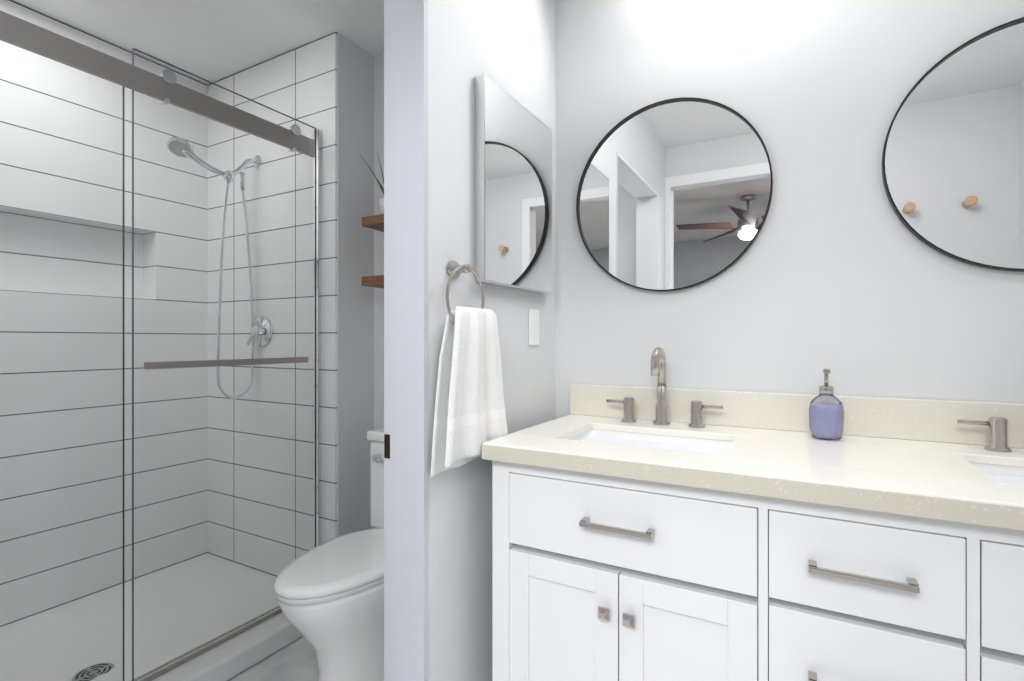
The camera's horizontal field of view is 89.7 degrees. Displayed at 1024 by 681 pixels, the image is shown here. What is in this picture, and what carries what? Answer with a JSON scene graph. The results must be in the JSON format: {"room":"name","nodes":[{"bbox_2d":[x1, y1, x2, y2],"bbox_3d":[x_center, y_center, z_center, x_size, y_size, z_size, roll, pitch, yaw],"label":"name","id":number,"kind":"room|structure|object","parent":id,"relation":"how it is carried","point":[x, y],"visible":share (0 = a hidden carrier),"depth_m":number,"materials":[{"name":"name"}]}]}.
{"room":"bathroom","nodes":[
{"label":"bathroom","id":0,"kind":"room"},
{"bbox_2d":[12,0,383,85],"bbox_3d":[-0.332,-1.310,1.128,3.800,0.060,2.000,0,0,29],"label":"ceiling","id":1,"kind":"structure","parent":0,"point":[213,41],"depth_m":2.10,"materials":[{"name":"white paint"}]},
{"bbox_2d":[228,636,317,680],"bbox_3d":[-0.332,1.170,1.128,3.800,0.060,2.000,0,0,29],"label":"floor","id":2,"kind":"structure","parent":0,"point":[295,660],"depth_m":1.80,"materials":[{"name":"tile"}]},
{"bbox_2d":[0,553,301,680],"bbox_3d":[-1.502,1.099,1.669,0.921,0.082,1.562,0,0,29],"label":"shower pan","id":3,"kind":"object","parent":2,"relation":"on","point":[235,656],"depth_m":1.91,"materials":[{"name":"white plastic"}]},
{"bbox_2d":[0,10,320,680],"bbox_3d":[-1.184,0.083,1.492,0.077,1.949,1.560,0,0,29],"label":"shower door","id":4,"kind":"structure","parent":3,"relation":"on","point":[165,88],"depth_m":1.64,"materials":[{"name":"clear glass"}]},
{"bbox_2d":[273,428,383,680],"bbox_3d":[-0.460,0.748,1.774,0.450,0.785,0.768,0,0,29],"label":"toilet","id":5,"kind":"object","parent":2,"relation":"on","point":[329,595],"visible":0.56,"depth_m":1.56,"materials":[{"name":"white ceramic"}]},
{"bbox_2d":[482,427,1023,680],"bbox_3d":[0.775,0.723,1.189,1.598,0.834,0.606,0,0,29],"label":"bathroom vanity","id":6,"kind":"object","parent":2,"relation":"on","point":[661,531],"depth_m":1.06,"materials":[{"name":"white wood"}]},
{"bbox_2d":[482,411,1023,518],"bbox_3d":[0.784,0.284,1.187,1.640,0.042,0.602,0,0,29],"label":"countertop","id":7,"kind":"structure","parent":6,"relation":"on","point":[939,473],"depth_m":1.15,"materials":[{"name":"beige stone"}]},
{"bbox_2d":[562,427,733,454],"bbox_3d":[0.370,0.359,1.411,0.443,0.150,0.302,0,0,29],"label":"sink","id":8,"kind":"object","parent":7,"relation":"in","point":[643,438],"depth_m":1.53,"materials":[{"name":"white ceramic"}]},
{"bbox_2d":[606,347,725,426],"bbox_3d":[0.454,0.141,1.593,0.360,0.243,0.123,0,0,29],"label":"faucet","id":9,"kind":"object","parent":7,"relation":"on","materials":[{"name":"silver metal"}]},
{"bbox_2d":[809,369,843,439],"bbox_3d":[0.843,0.169,1.382,0.082,0.186,0.082,0,0,29],"label":"soap dispenser","id":10,"kind":"object","parent":7,"relation":"on","point":[826,421],"visible":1,"depth_m":1.36,"materials":[{"name":"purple glass"}]},
{"bbox_2d":[954,415,1017,450],"bbox_3d":[1.240,0.141,1.153,0.359,0.243,0.123,0,0,29],"label":"faucet","id":11,"kind":"object","parent":7,"relation":"on","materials":[{"name":"silver metal"}]},
{"bbox_2d":[970,459,1023,482],"bbox_3d":[1.157,0.359,0.972,0.442,0.150,0.302,0,0,29],"label":"sink","id":12,"kind":"object","parent":7,"relation":"in","point":[1008,472],"depth_m":1.16,"materials":[{"name":"white ceramic"}]},
{"bbox_2d":[337,33,373,536],"bbox_3d":[-1.113,-0.070,2.534,1.065,2.420,0.306,0,0,29],"label":"wall","id":13,"kind":"structure","parent":0,"point":[355,253],"depth_m":2.22,"materials":[{"name":"white paint"}]},
{"bbox_2d":[207,32,336,576],"bbox_3d":[-1.125,-0.100,2.360,0.907,2.360,0.010,0,0,29],"label":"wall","id":14,"kind":"structure","parent":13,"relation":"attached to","point":[299,83],"depth_m":2.33,"materials":[{"name":"grey tile"}]},
{"bbox_2d":[166,137,271,398],"bbox_3d":[-1.262,-0.297,2.226,0.210,1.116,0.356,0,0,29],"label":"shower head","id":15,"kind":"object","parent":14,"relation":"attached to","point":[263,327],"depth_m":2.27},
{"bbox_2d":[428,0,555,680],"bbox_3d":[-0.336,-0.070,1.130,0.130,2.420,1.800,0,0,29],"label":"wall","id":16,"kind":"structure","parent":0,"point":[509,46],"depth_m":1.40,"materials":[{"name":"white paint"}]},
{"bbox_2d":[384,0,427,680],"bbox_3d":[-0.464,0.110,0.903,0.135,2.060,0.837,0,0,29],"label":"door frame","id":17,"kind":"structure","parent":16,"relation":"attached to","point":[405,340],"depth_m":1.25,"materials":[{"name":"grey paint"}]},
{"bbox_2d":[431,261,507,477],"bbox_3d":[-0.095,0.060,1.358,0.069,0.528,0.343,0,0,29],"label":"towel ring","id":18,"kind":"object","parent":16,"relation":"attached to","point":[470,416],"visible":0.92,"depth_m":1.29,"materials":[{"name":"white fabric"}]},
{"bbox_2d":[475,72,551,293],"bbox_3d":[0.019,-0.444,1.599,0.030,0.568,0.445,0,0,29],"label":"medicine cabinet mirror","id":19,"kind":"object","parent":16,"relation":"attached to","point":[513,192],"visible":1,"depth_m":1.53,"materials":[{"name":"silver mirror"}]},
{"bbox_2d":[529,309,538,344],"bbox_3d":[0.075,-0.045,1.723,0.008,0.120,0.073,0,0,29],"label":"switch plate","id":20,"kind":"object","parent":16,"relation":"attached to","point":[533,326],"visible":1,"depth_m":1.72,"materials":[{"name":"white plastic"}]},
{"bbox_2d":[374,0,1023,528],"bbox_3d":[0.596,-0.070,1.697,2.735,2.420,0.100,0,0,29],"label":"wall","id":21,"kind":"structure","parent":0,"point":[846,278],"depth_m":1.51,"materials":[{"name":"white paint"}]},
{"bbox_2d":[362,214,383,231],"bbox_3d":[-0.315,-0.495,2.060,0.630,0.038,0.154,0,0,29],"label":"wood shelf","id":22,"kind":"object","parent":21,"relation":"attached to","point":[375,222],"visible":0.25,"depth_m":2.12,"materials":[{"name":"brown wood"}]},
{"bbox_2d":[359,152,383,213],"bbox_3d":[-0.504,-0.652,2.145,0.230,0.275,0.144,0,0,29],"label":"potted plant","id":23,"kind":"object","parent":22,"relation":"on","point":[381,202],"visible":0.23,"depth_m":2.14,"materials":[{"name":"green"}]},
{"bbox_2d":[362,275,383,287],"bbox_3d":[-0.315,-0.247,2.060,0.630,0.038,0.154,0,0,29],"label":"wood shelf","id":24,"kind":"object","parent":21,"relation":"attached to","point":[377,281],"visible":0.19,"depth_m":2.12,"materials":[{"name":"brown wood"}]},
{"bbox_2d":[576,97,772,291],"bbox_3d":[0.503,-0.470,1.679,0.620,0.620,0.022,0,0,29],"label":"round mirror","id":25,"kind":"object","parent":21,"relation":"attached to","point":[674,194],"visible":1,"depth_m":1.67,"materials":[{"name":"black mirror"}]},
{"bbox_2d":[882,17,1023,271],"bbox_3d":[1.275,-0.478,1.247,0.620,0.620,0.022,0,0,29],"label":"round mirror","id":26,"kind":"object","parent":21,"relation":"attached to","point":[953,165],"visible":1,"depth_m":1.31,"materials":[{"name":"black mirror"}]},
{"bbox_3d":[-2.003,-0.070,1.886,0.143,2.420,1.694,0,0,29],"label":"wall","id":27,"kind":"structure","parent":0,"visible":0},
{"bbox_2d":[0,0,206,626],"bbox_3d":[-1.962,-0.100,1.920,0.124,2.360,1.574,0,0,29],"label":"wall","id":28,"kind":"structure","parent":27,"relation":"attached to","point":[46,183],"depth_m":2.17,"materials":[{"name":"grey tile"}]}
]}

